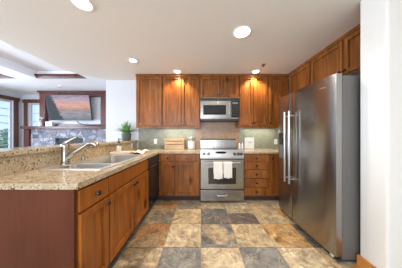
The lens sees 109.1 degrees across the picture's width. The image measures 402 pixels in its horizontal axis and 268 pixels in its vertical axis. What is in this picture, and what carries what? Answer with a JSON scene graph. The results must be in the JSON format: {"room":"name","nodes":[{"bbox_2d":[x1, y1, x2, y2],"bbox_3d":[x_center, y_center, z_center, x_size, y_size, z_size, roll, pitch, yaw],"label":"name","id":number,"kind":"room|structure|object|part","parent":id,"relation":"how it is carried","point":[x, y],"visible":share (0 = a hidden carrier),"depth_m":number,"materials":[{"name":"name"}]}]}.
{"room":"kitchen","nodes":[
{"label":"kitchen","id":0,"kind":"room"},
{"bbox_2d":[0,90,22,147],"bbox_3d":[-6.875,-0.340,1.500,0.150,3.100,8.200,0,0,0],"label":"wall","id":1,"kind":"structure","parent":0,"point":[2,92],"depth_m":5.36,"materials":[{"name":"white paint"}]},
{"bbox_2d":[0,94,19,147],"bbox_3d":[-6.815,-0.330,4.665,0.170,2.080,1.350,0,0,0],"label":"window","id":2,"kind":"structure","parent":1,"relation":"in","point":[15,100],"depth_m":5.18,"materials":[{"name":"brown wood"}]},
{"bbox_3d":[-6.870,-0.290,4.665,0.060,1.900,1.030,0,0,0],"label":"frame","id":3,"kind":"part","parent":2,"relation":"part of","materials":[{"name":"paint"}]},
{"bbox_2d":[23,95,38,146],"bbox_3d":[-4.445,-0.340,5.525,5.010,3.100,0.150,0,0,0],"label":"wall","id":4,"kind":"structure","parent":0,"point":[24,96],"depth_m":5.45,"materials":[{"name":"white paint"}]},
{"bbox_2d":[22,99,38,146],"bbox_3d":[-6.175,-0.395,5.465,1.170,1.910,0.170,0,0,0],"label":"window","id":5,"kind":"structure","parent":4,"relation":"in","point":[31,102],"depth_m":5.42,"materials":[{"name":"brown wood"}]},
{"bbox_3d":[-6.175,-0.355,5.520,0.850,1.730,0.060,0,0,0],"label":"frame","id":6,"kind":"part","parent":5,"relation":"part of","materials":[{"name":"paint"}]},
{"bbox_2d":[0,40,105,94],"bbox_3d":[-4.400,-1.715,1.425,4.800,0.350,8.050,0,0,0],"label":"ceiling","id":7,"kind":"structure","parent":0,"point":[22,66],"depth_m":3.90,"materials":[{"name":"white paint"}]},
{"bbox_2d":[0,74,15,78],"bbox_3d":[-5.690,-1.585,2.145,1.320,0.100,3.490,0,0,0],"label":"trim","id":8,"kind":"structure","parent":7,"relation":"attached to","point":[2,76],"depth_m":3.86,"materials":[{"name":"brown wood"}]},
{"bbox_2d":[34,73,86,78],"bbox_3d":[-3.780,-1.585,2.145,1.360,0.100,3.490,0,0,0],"label":"trim","id":9,"kind":"structure","parent":7,"relation":"attached to","point":[38,76],"depth_m":3.86,"materials":[{"name":"brown wood"}]},
{"bbox_2d":[0,0,361,79],"bbox_3d":[-0.240,-1.560,0.310,4.720,0.660,5.820,0,0,0],"label":"ceiling","id":10,"kind":"structure","parent":0,"point":[164,36],"depth_m":1.73,"materials":[{"name":"paint"}]},
{"bbox_2d":[69,0,94,11],"bbox_3d":[-1.110,-1.225,1.330,0.196,0.010,0.196,0,0,0],"label":"recessed light","id":11,"kind":"object","parent":10,"relation":"in","point":[84,5],"visible":1,"depth_m":1.35,"materials":[{"name":"white"}]},
{"bbox_3d":[-1.110,-1.228,1.330,0.148,0.002,0.148,0,0,0],"label":"bulb","id":12,"kind":"part","parent":11,"relation":"part of","materials":[{"name":"white"}]},
{"bbox_2d":[128,58,137,62],"bbox_3d":[-1.120,-1.225,2.360,0.156,0.010,0.156,0,0,0],"label":"recessed light","id":13,"kind":"object","parent":10,"relation":"in","point":[132,60],"visible":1,"depth_m":2.35,"materials":[{"name":"white"}]},
{"bbox_2d":[232,25,251,38],"bbox_3d":[0.490,-1.225,1.710,0.226,0.010,0.226,0,0,0],"label":"recessed light","id":14,"kind":"object","parent":10,"relation":"in","point":[243,31],"visible":1,"depth_m":1.70,"materials":[{"name":"white"}]},
{"bbox_3d":[0.490,-1.228,1.710,0.178,0.002,0.178,0,0,0],"label":"bulb","id":15,"kind":"part","parent":14,"relation":"part of","materials":[{"name":"white"}]},
{"bbox_2d":[106,80,288,160],"bbox_3d":[0.065,-0.340,3.290,4.410,3.100,0.140,0,0,0],"label":"wall","id":16,"kind":"structure","parent":0,"point":[120,94],"depth_m":3.22,"materials":[{"name":"white paint"}]},
{"bbox_2d":[135,74,162,127],"bbox_3d":[-1.047,-0.683,3.028,0.538,1.087,0.358,0,0,0],"label":"upper cabinet","id":17,"kind":"object","parent":16,"relation":"attached to","point":[149,87],"visible":0.94,"depth_m":2.89,"materials":[{"name":"brown wood"}]},
{"bbox_3d":[-1.047,-0.157,2.899,0.538,0.034,0.042,0,0,0],"label":"light rail","id":18,"kind":"part","parent":17,"relation":"part of","materials":[{"name":"brown wood"}]},
{"bbox_3d":[-1.047,-1.205,2.885,0.538,0.044,0.030,0,0,0],"label":"crown molding","id":19,"kind":"part","parent":17,"relation":"part of","materials":[{"name":"brown wood"}]},
{"bbox_2d":[139,128,194,147],"bbox_3d":[-0.767,0.053,3.214,1.265,0.487,0.010,0,0,0],"label":"backsplash","id":20,"kind":"structure","parent":16,"relation":"attached to","point":[147,136],"depth_m":3.21,"materials":[{"name":"green tile"}]},
{"bbox_2d":[162,74,199,127],"bbox_3d":[-0.398,-0.683,3.028,0.756,1.087,0.358,0,0,0],"label":"upper cabinet","id":21,"kind":"object","parent":16,"relation":"attached to","point":[181,92],"visible":1,"depth_m":2.89,"materials":[{"name":"brown wood"}]},
{"bbox_3d":[-0.582,-0.683,2.887,0.357,0.993,0.024,0,0,0],"label":"door","id":22,"kind":"part","parent":21,"relation":"part of","materials":[{"name":"brown wood"}]},
{"bbox_3d":[-0.398,-0.157,2.899,0.756,0.034,0.042,0,0,0],"label":"light rail","id":23,"kind":"part","parent":21,"relation":"part of","materials":[{"name":"brown wood"}]},
{"bbox_3d":[-0.398,-1.205,2.885,0.756,0.044,0.030,0,0,0],"label":"crown molding","id":24,"kind":"part","parent":21,"relation":"part of","materials":[{"name":"brown wood"}]},
{"bbox_3d":[-0.215,-0.683,2.887,0.355,0.993,0.024,0,0,0],"label":"door","id":25,"kind":"part","parent":21,"relation":"part of","materials":[{"name":"brown wood"}]},
{"bbox_2d":[195,121,239,147],"bbox_3d":[0.365,0.000,3.213,0.998,0.620,0.011,0,0,0],"label":"backsplash","id":26,"kind":"structure","parent":16,"relation":"attached to","point":[207,130],"depth_m":3.21,"materials":[{"name":"beige tile"}]},
{"bbox_2d":[200,74,238,96],"bbox_3d":[0.375,-0.991,3.034,0.786,0.472,0.369,0,0,0],"label":"upper cabinet","id":27,"kind":"object","parent":16,"relation":"attached to","point":[211,85],"visible":0.91,"depth_m":2.88,"materials":[{"name":"brown wood"}]},
{"bbox_3d":[0.181,-0.973,2.887,0.376,0.415,0.024,0,0,0],"label":"door","id":28,"kind":"part","parent":27,"relation":"part of","materials":[{"name":"brown wood"}]},
{"bbox_2d":[200,97,238,121],"bbox_3d":[0.375,-0.521,2.999,0.774,0.462,0.413,0,0,0],"label":"microwave oven","id":29,"kind":"object","parent":27,"relation":"attached to","point":[212,109],"visible":1,"depth_m":2.84,"materials":[{"name":"silver metal"}]},
{"bbox_3d":[0.291,-0.507,2.849,0.607,0.345,0.021,0,0,0],"label":"door","id":30,"kind":"part","parent":29,"relation":"part of","materials":[{"name":"silver metal"}]},
{"bbox_3d":[0.680,-0.512,2.849,0.150,0.325,0.019,0,0,0],"label":"control panel","id":31,"kind":"part","parent":29,"relation":"part of","materials":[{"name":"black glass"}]},
{"bbox_3d":[0.375,-1.205,2.885,0.786,0.044,0.030,0,0,0],"label":"crown molding","id":32,"kind":"part","parent":27,"relation":"part of","materials":[{"name":"brown wood"}]},
{"bbox_3d":[0.568,-0.973,2.887,0.378,0.415,0.024,0,0,0],"label":"door","id":33,"kind":"part","parent":27,"relation":"part of","materials":[{"name":"brown wood"}]},
{"bbox_2d":[235,74,267,127],"bbox_3d":[1.060,-0.683,3.028,0.580,1.087,0.358,0,0,0],"label":"upper cabinet","id":34,"kind":"object","parent":16,"relation":"attached to","point":[253,88],"visible":0.98,"depth_m":2.89,"materials":[{"name":"brown wood"}]},
{"bbox_3d":[0.919,-0.683,2.887,0.271,0.993,0.024,0,0,0],"label":"door","id":35,"kind":"part","parent":34,"relation":"part of","materials":[{"name":"brown wood"}]},
{"bbox_3d":[1.060,-0.157,2.899,0.580,0.034,0.042,0,0,0],"label":"light rail","id":36,"kind":"part","parent":34,"relation":"part of","materials":[{"name":"brown wood"}]},
{"bbox_3d":[1.060,-1.205,2.885,0.580,0.044,0.030,0,0,0],"label":"crown molding","id":37,"kind":"part","parent":34,"relation":"part of","materials":[{"name":"brown wood"}]},
{"bbox_3d":[1.200,-0.683,2.887,0.273,0.993,0.024,0,0,0],"label":"door","id":38,"kind":"part","parent":34,"relation":"part of","materials":[{"name":"brown wood"}]},
{"bbox_2d":[240,128,277,147],"bbox_3d":[1.492,0.053,3.214,1.253,0.487,0.010,0,0,0],"label":"backsplash","id":39,"kind":"structure","parent":16,"relation":"attached to","point":[263,137],"depth_m":3.21,"materials":[{"name":"green tile"}]},
{"bbox_2d":[268,74,287,127],"bbox_3d":[1.558,-0.683,3.028,0.413,1.087,0.358,0,0,0],"label":"upper cabinet","id":40,"kind":"object","parent":16,"relation":"attached to","point":[277,83],"visible":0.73,"depth_m":2.89,"materials":[{"name":"brown wood"}]},
{"bbox_3d":[1.501,-0.683,2.887,0.275,0.993,0.024,0,0,0],"label":"door","id":41,"kind":"part","parent":40,"relation":"part of","materials":[{"name":"brown wood"}]},
{"bbox_3d":[1.558,-1.205,2.885,0.413,0.044,0.030,0,0,0],"label":"crown molding","id":42,"kind":"part","parent":40,"relation":"part of","materials":[{"name":"brown wood"}]},
{"bbox_2d":[108,195,359,267],"bbox_3d":[-2.287,1.263,1.167,9.426,0.106,8.966,0,0,0],"label":"floor","id":43,"kind":"structure","parent":0,"point":[173,233],"depth_m":1.66,"materials":[{"name":"tile"}]},
{"bbox_2d":[0,177,110,267],"bbox_3d":[-1.171,0.773,1.040,0.863,0.873,0.309,0,0,0],"label":"base cabinet","id":44,"kind":"object","parent":43,"relation":"on","point":[39,228],"visible":0.99,"depth_m":0.89,"materials":[{"name":"brown wood"}]},
{"bbox_3d":[-1.194,0.773,0.894,0.816,0.873,0.019,0,0,0],"label":"panel","id":45,"kind":"part","parent":44,"relation":"part of","materials":[{"name":"brown wood"}]},
{"bbox_3d":[-0.779,0.425,1.050,0.019,0.140,0.278,0,0,0],"label":"drawer","id":46,"kind":"part","parent":44,"relation":"part of","materials":[{"name":"brown wood"}]},
{"bbox_3d":[-0.777,0.797,1.050,0.024,0.575,0.275,0,0,0],"label":"door","id":47,"kind":"part","parent":44,"relation":"part of","materials":[{"name":"brown wood"}]},
{"bbox_2d":[106,159,147,267],"bbox_3d":[-1.075,0.773,1.642,0.671,0.873,0.894,0,0,0],"label":"base cabinet","id":48,"kind":"object","parent":43,"relation":"on","point":[128,187],"visible":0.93,"depth_m":1.49,"materials":[{"name":"brown wood"}]},
{"bbox_2d":[0,148,199,189],"bbox_3d":[-0.730,0.317,2.042,1.424,0.037,2.331,0,0,0],"label":"countertop","id":49,"kind":"structure","parent":48,"relation":"on","point":[35,179],"depth_m":1.03,"materials":[{"name":"stone"}]},
{"bbox_2d":[60,136,98,164],"bbox_3d":[-1.235,0.151,1.460,0.345,0.280,0.082,0,0,-9],"label":"kitchen faucet","id":50,"kind":"object","parent":49,"relation":"on","point":[66,154],"visible":1,"depth_m":1.44,"materials":[{"name":"silver metal"}]},
{"bbox_3d":[-1.322,0.059,1.443,0.126,0.096,0.047,0,0,-4],"label":"lever handle","id":51,"kind":"part","parent":50,"relation":"part of","materials":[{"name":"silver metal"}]},
{"bbox_3d":[-1.271,0.171,1.454,0.211,0.168,0.053,0,0,-10],"label":"spout","id":52,"kind":"part","parent":50,"relation":"part of","materials":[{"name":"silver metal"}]},
{"bbox_2d":[38,155,142,169],"bbox_3d":[-1.130,0.386,1.663,0.590,0.189,0.895,0,0,0],"label":"sink","id":53,"kind":"object","parent":49,"relation":"in","point":[101,162],"visible":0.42,"depth_m":1.46,"materials":[{"name":"silver metal"}]},
{"bbox_3d":[-1.080,0.386,1.345,0.410,0.189,0.170,0,0,0],"label":"bowl","id":54,"kind":"part","parent":53,"relation":"part of","materials":[{"name":"silver metal"}]},
{"bbox_3d":[-1.080,0.386,1.768,0.410,0.189,0.585,0,0,0],"label":"bowl","id":55,"kind":"part","parent":53,"relation":"part of","materials":[{"name":"silver metal"}]},
{"bbox_2d":[109,151,132,153],"bbox_3d":[-1.280,0.283,2.320,0.300,0.028,0.200,0,0,0],"label":"wooden board","id":56,"kind":"object","parent":49,"relation":"on","point":[113,152],"visible":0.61,"depth_m":2.22,"materials":[{"name":"brown wood"}]},
{"bbox_2d":[116,138,121,150],"bbox_3d":[-1.338,0.162,2.330,0.095,0.212,0.090,0,0,0],"label":"soap dispenser","id":57,"kind":"object","parent":56,"relation":"on","point":[118,148],"visible":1,"depth_m":2.31,"materials":[{"name":"clear glass"}]},
{"bbox_2d":[130,149,148,153],"bbox_3d":[-1.018,0.271,2.370,0.218,0.051,0.324,0,0,0],"label":"folded cloth","id":58,"kind":"object","parent":49,"relation":"on","point":[144,150],"visible":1,"depth_m":2.30,"materials":[{"name":"white fabric"}]},
{"bbox_2d":[164,138,184,148],"bbox_3d":[-0.560,0.183,3.075,0.430,0.228,0.190,0,0,0],"label":"wooden crate","id":59,"kind":"object","parent":49,"relation":"on","point":[170,143],"visible":0.91,"depth_m":2.98,"materials":[{"name":"brown wood"}]},
{"bbox_2d":[187,141,194,148],"bbox_3d":[-0.205,0.209,3.050,0.168,0.175,0.168,0,0,0],"label":"utensil crock","id":60,"kind":"object","parent":49,"relation":"on","point":[191,144],"visible":0.94,"depth_m":2.98,"materials":[{"name":"beige ceramic"}]},
{"bbox_3d":[-0.777,0.797,1.420,0.024,0.575,0.436,0,0,0],"label":"door","id":61,"kind":"part","parent":48,"relation":"part of","materials":[{"name":"brown wood"}]},
{"bbox_3d":[-0.779,0.425,1.643,0.019,0.140,0.883,0,0,0],"label":"false drawer","id":62,"kind":"part","parent":48,"relation":"part of","materials":[{"name":"brown wood"}]},
{"bbox_3d":[-0.777,0.797,1.865,0.024,0.575,0.436,0,0,0],"label":"door","id":63,"kind":"part","parent":48,"relation":"part of","materials":[{"name":"brown wood"}]},
{"bbox_2d":[143,154,159,217],"bbox_3d":[-1.048,0.774,2.347,0.644,0.872,0.506,0,0,0],"label":"dishwasher","id":64,"kind":"object","parent":43,"relation":"on","point":[153,163],"visible":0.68,"depth_m":2.30,"materials":[{"name":"black plastic"}]},
{"bbox_3d":[-0.778,0.772,2.347,0.021,0.615,0.502,0,0,0],"label":"door","id":65,"kind":"part","parent":64,"relation":"part of","materials":[{"name":"black glass"}]},
{"bbox_3d":[-0.776,0.401,2.347,0.025,0.118,0.502,0,0,0],"label":"control panel","id":66,"kind":"part","parent":64,"relation":"part of","materials":[{"name":"black plastic"}]},
{"bbox_2d":[159,154,199,199],"bbox_3d":[-0.389,0.773,2.865,0.746,0.873,0.631,0,0,0],"label":"base cabinet","id":67,"kind":"object","parent":43,"relation":"on","point":[179,174],"visible":0.98,"depth_m":2.59,"materials":[{"name":"brown wood"}]},
{"bbox_3d":[-0.598,0.415,2.590,0.245,0.120,0.019,0,0,0],"label":"drawer","id":68,"kind":"part","parent":67,"relation":"part of","materials":[{"name":"brown wood"}]},
{"bbox_3d":[-0.598,0.790,2.587,0.242,0.610,0.024,0,0,0],"label":"door","id":69,"kind":"part","parent":67,"relation":"part of","materials":[{"name":"brown wood"}]},
{"bbox_3d":[-0.250,0.415,2.590,0.430,0.120,0.019,0,0,0],"label":"drawer","id":70,"kind":"part","parent":67,"relation":"part of","materials":[{"name":"brown wood"}]},
{"bbox_3d":[-0.250,0.790,2.587,0.427,0.610,0.024,0,0,0],"label":"door","id":71,"kind":"part","parent":67,"relation":"part of","materials":[{"name":"brown wood"}]},
{"bbox_2d":[200,139,243,200],"bbox_3d":[0.375,0.645,2.830,0.774,1.130,0.737,0,0,0],"label":"range","id":72,"kind":"object","parent":43,"relation":"on","point":[211,150],"visible":1,"depth_m":2.52,"materials":[{"name":"silver metal"}]},
{"bbox_2d":[213,162,222,178],"bbox_3d":[0.293,0.612,2.469,0.157,0.297,0.054,0,0,0],"label":"dish towel","id":73,"kind":"object","parent":72,"relation":"hanging from","point":[217,166],"visible":1,"depth_m":2.45,"materials":[{"name":"fabric"}]},
{"bbox_2d":[200,148,239,149],"bbox_3d":[0.375,0.297,2.877,0.774,0.024,0.635,0,0,0],"label":"cooktop","id":74,"kind":"object","parent":72,"relation":"in","point":[200,148],"depth_m":2.81,"materials":[{"name":"silver glass"}]},
{"bbox_3d":[0.375,1.071,2.542,0.768,0.187,0.035,0,0,0],"label":"storage drawer","id":75,"kind":"part","parent":72,"relation":"part of","materials":[{"name":"silver metal"}]},
{"bbox_3d":[0.375,0.698,2.542,0.768,0.525,0.035,0,0,0],"label":"oven door","id":76,"kind":"part","parent":72,"relation":"part of","materials":[{"name":"silver metal"}]},
{"bbox_3d":[0.375,0.343,2.574,0.774,0.154,0.072,0,0,0],"label":"control panel","id":77,"kind":"part","parent":72,"relation":"part of","materials":[{"name":"silver metal"}]},
{"bbox_3d":[0.375,0.485,2.493,0.610,0.028,0.064,0,0,0],"label":"handle","id":78,"kind":"part","parent":72,"relation":"part of","materials":[{"name":"silver metal"}]},
{"bbox_2d":[223,162,231,178],"bbox_3d":[0.460,0.605,2.469,0.150,0.282,0.054,0,0,0],"label":"dish towel","id":79,"kind":"object","parent":72,"relation":"hanging from","point":[227,166],"visible":1,"depth_m":2.45,"materials":[{"name":"fabric"}]},
{"bbox_2d":[243,154,268,199],"bbox_3d":[1.004,0.773,2.865,0.463,0.873,0.631,0,0,0],"label":"base cabinet","id":80,"kind":"object","parent":43,"relation":"on","point":[256,166],"visible":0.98,"depth_m":2.58,"materials":[{"name":"brown wood"}]},
{"bbox_3d":[1.005,1.020,2.590,0.440,0.139,0.019,0,0,0],"label":"drawer","id":81,"kind":"part","parent":80,"relation":"part of","materials":[{"name":"brown wood"}]},
{"bbox_3d":[1.005,0.866,2.590,0.440,0.155,0.019,0,0,0],"label":"drawer","id":82,"kind":"part","parent":80,"relation":"part of","materials":[{"name":"brown wood"}]},
{"bbox_3d":[1.005,0.706,2.590,0.440,0.149,0.019,0,0,0],"label":"drawer","id":83,"kind":"part","parent":80,"relation":"part of","materials":[{"name":"brown wood"}]},
{"bbox_3d":[1.005,0.557,2.590,0.440,0.132,0.019,0,0,0],"label":"drawer","id":84,"kind":"part","parent":80,"relation":"part of","materials":[{"name":"brown wood"}]},
{"bbox_3d":[1.005,0.419,2.590,0.440,0.128,0.019,0,0,0],"label":"drawer","id":85,"kind":"part","parent":80,"relation":"part of","materials":[{"name":"brown wood"}]},
{"bbox_2d":[267,154,277,199],"bbox_3d":[1.677,0.773,2.865,0.882,0.873,0.631,0,0,0],"label":"base cabinet","id":86,"kind":"object","parent":43,"relation":"on","point":[273,158],"visible":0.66,"depth_m":2.59,"materials":[{"name":"brown wood"}]},
{"bbox_2d":[237,148,277,153],"bbox_3d":[1.446,0.317,2.892,1.347,0.037,0.633,0,0,0],"label":"countertop","id":87,"kind":"structure","parent":86,"relation":"on","point":[255,150],"depth_m":2.58,"materials":[{"name":"stone"}]},
{"bbox_2d":[244,137,253,148],"bbox_3d":[1.038,0.174,3.073,0.195,0.245,0.053,0,0,0],"label":"box sign","id":88,"kind":"object","parent":87,"relation":"on","point":[248,141],"visible":1,"depth_m":3.05,"materials":[{"name":"white wood"}]},
{"bbox_3d":[1.375,0.725,2.587,0.247,0.740,0.024,0,0,0],"label":"door","id":89,"kind":"part","parent":86,"relation":"part of","materials":[{"name":"brown wood"}]},
{"bbox_2d":[278,73,359,261],"bbox_3d":[1.619,0.313,1.847,0.922,1.786,1.005,0,0,0],"label":"refrigerator","id":90,"kind":"object","parent":43,"relation":"on","point":[319,122],"visible":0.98,"depth_m":1.45,"materials":[{"name":"silver metal"}]},
{"bbox_3d":[1.284,0.284,2.155,0.083,1.728,0.389,0,0,0],"label":"freezer door","id":91,"kind":"part","parent":90,"relation":"part of","materials":[{"name":"silver metal"}]},
{"bbox_3d":[1.202,0.165,2.005,0.086,0.970,0.026,0,0,0],"label":"handle","id":92,"kind":"part","parent":90,"relation":"part of","materials":[{"name":"silver metal"}]},
{"bbox_3d":[1.202,0.165,1.905,0.086,0.970,0.026,0,0,0],"label":"handle","id":93,"kind":"part","parent":90,"relation":"part of","materials":[{"name":"silver metal"}]},
{"bbox_3d":[1.282,0.284,1.649,0.085,1.728,0.608,0,0,0],"label":"door","id":94,"kind":"part","parent":90,"relation":"part of","materials":[{"name":"silver metal"}]},
{"bbox_2d":[360,0,401,267],"bbox_3d":[1.795,-0.010,1.222,0.650,2.440,0.193,0,0,0],"label":"wall","id":95,"kind":"structure","parent":0,"point":[380,20],"depth_m":1.17,"materials":[{"name":"white paint"}]},
{"bbox_2d":[357,254,375,267],"bbox_3d":[1.786,1.160,1.220,0.668,0.100,0.227,0,0,0],"label":"baseboard","id":96,"kind":"structure","parent":95,"relation":"attached to","point":[362,262],"depth_m":1.28,"materials":[{"name":"brown wood"}]},
{"bbox_3d":[-1.532,0.684,2.062,0.136,1.052,2.313,0,0,0],"label":"wall","id":97,"kind":"structure","parent":0,"visible":0},
{"bbox_2d":[0,140,137,175],"bbox_3d":[-1.577,0.206,2.039,0.325,0.181,2.359,0,0,0],"label":"countertop","id":98,"kind":"structure","parent":97,"relation":"on","point":[16,159],"depth_m":1.31,"materials":[{"name":"stone"}]},
{"bbox_2d":[115,120,141,140],"bbox_3d":[-1.570,-0.108,2.979,0.546,0.447,0.457,0,0,0],"label":"potted plant","id":99,"kind":"object","parent":98,"relation":"on","point":[126,134],"visible":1,"depth_m":2.97,"materials":[{"name":"green plant"}]},
{"bbox_3d":[-1.575,0.041,3.020,0.196,0.150,0.196,0,0,0],"label":"pot","id":100,"kind":"part","parent":99,"relation":"part of","materials":[{"name":"ceramic"}]},
{"bbox_3d":[-4.415,1.212,1.425,4.770,0.007,8.050,0,0,0],"label":"floor","id":101,"kind":"structure","parent":0,"visible":0},
{"bbox_2d":[20,91,105,146],"bbox_3d":[-4.545,-0.163,5.144,3.190,2.745,0.608,0,0,0],"label":"fireplace","id":102,"kind":"object","parent":101,"relation":"on","point":[63,130],"visible":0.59,"depth_m":5.00,"materials":[{"name":"stone"}]},
{"bbox_2d":[37,117,43,125],"bbox_3d":[-5.494,-0.460,4.879,0.172,0.317,0.138,0,0,0],"label":"flower vase","id":103,"kind":"object","parent":102,"relation":"on","point":[38,118],"visible":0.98,"depth_m":4.87,"materials":[{"name":"beige ceramic"}]},
{"bbox_2d":[45,122,54,125],"bbox_3d":[-5.185,-0.379,4.920,0.220,0.154,0.130,0,0,0],"label":"storage box","id":104,"kind":"object","parent":102,"relation":"on","point":[46,123],"visible":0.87,"depth_m":4.86,"materials":[{"name":"white plastic"}]},
{"bbox_2d":[20,126,105,128],"bbox_3d":[-4.545,-0.256,5.070,3.190,0.089,0.460,0,0,0],"label":"mantel shelf","id":105,"kind":"object","parent":102,"relation":"attached to","point":[21,127],"depth_m":4.84,"materials":[{"name":"brown wood"}]},
{"bbox_2d":[45,95,92,119],"bbox_3d":[-4.480,-0.926,4.913,1.470,0.845,0.269,0,0,0],"label":"television","id":106,"kind":"object","parent":102,"relation":"attached to","point":[59,107],"visible":1,"depth_m":4.84,"materials":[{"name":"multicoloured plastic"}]},
{"bbox_3d":[-4.450,-1.508,5.030,2.440,0.055,0.180,0,0,0],"label":"cornice","id":107,"kind":"part","parent":102,"relation":"part of","materials":[{"name":"brown wood"}]},
{"bbox_3d":[-4.450,-0.890,5.037,2.360,1.179,0.125,0,0,0],"label":"niche frame","id":108,"kind":"part","parent":102,"relation":"part of","materials":[{"name":"brown wood"}]},
{"bbox_3d":[2.195,-0.340,0.310,0.150,3.100,5.820,0,0,0],"label":"wall","id":109,"kind":"structure","parent":0,"visible":0},
{"bbox_2d":[288,59,310,93],"bbox_3d":[1.921,-0.981,2.583,0.394,0.492,0.570,0,0,0],"label":"upper cabinet","id":110,"kind":"object","parent":109,"relation":"attached to","point":[300,77],"visible":0.4,"depth_m":2.54,"materials":[{"name":"brown wood"}]},
{"bbox_3d":[1.760,-1.205,2.583,0.030,0.044,0.570,0,0,0],"label":"crown molding","id":111,"kind":"part","parent":110,"relation":"part of","materials":[{"name":"brown wood"}]},
{"bbox_2d":[310,24,359,83],"bbox_3d":[1.921,-0.981,1.809,0.394,0.492,0.974,0,0,0],"label":"upper cabinet","id":112,"kind":"object","parent":109,"relation":"attached to","point":[342,56],"visible":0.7,"depth_m":1.79,"materials":[{"name":"brown wood"}]},
{"bbox_3d":[1.762,-0.963,2.028,0.024,0.435,0.513,0,0,0],"label":"door","id":113,"kind":"part","parent":112,"relation":"part of","materials":[{"name":"brown wood"}]},
{"bbox_3d":[1.760,-1.205,1.809,0.030,0.044,0.974,0,0,0],"label":"crown molding","id":114,"kind":"part","parent":112,"relation":"part of","materials":[{"name":"brown wood"}]},
{"bbox_3d":[1.762,-0.963,1.548,0.024,0.435,0.422,0,0,0],"label":"door","id":115,"kind":"part","parent":112,"relation":"part of","materials":[{"name":"brown wood"}]},
{"label":"outside","id":116,"kind":"structure","parent":0,"visible":0},
{"bbox_3d":[-9.000,1.760,5.000,42.000,0.100,42.000,0,0,0],"label":"ground","id":117,"kind":"structure","parent":116,"visible":0},
{"bbox_2d":[0,128,7,147],"bbox_3d":[-9.597,0.653,7.379,1.690,2.127,1.704,0,0,0],"label":"tree","id":118,"kind":"object","parent":117,"relation":"on","point":[4,140],"visible":0.12,"depth_m":7.06,"materials":[{"name":"green plant"}]}
]}

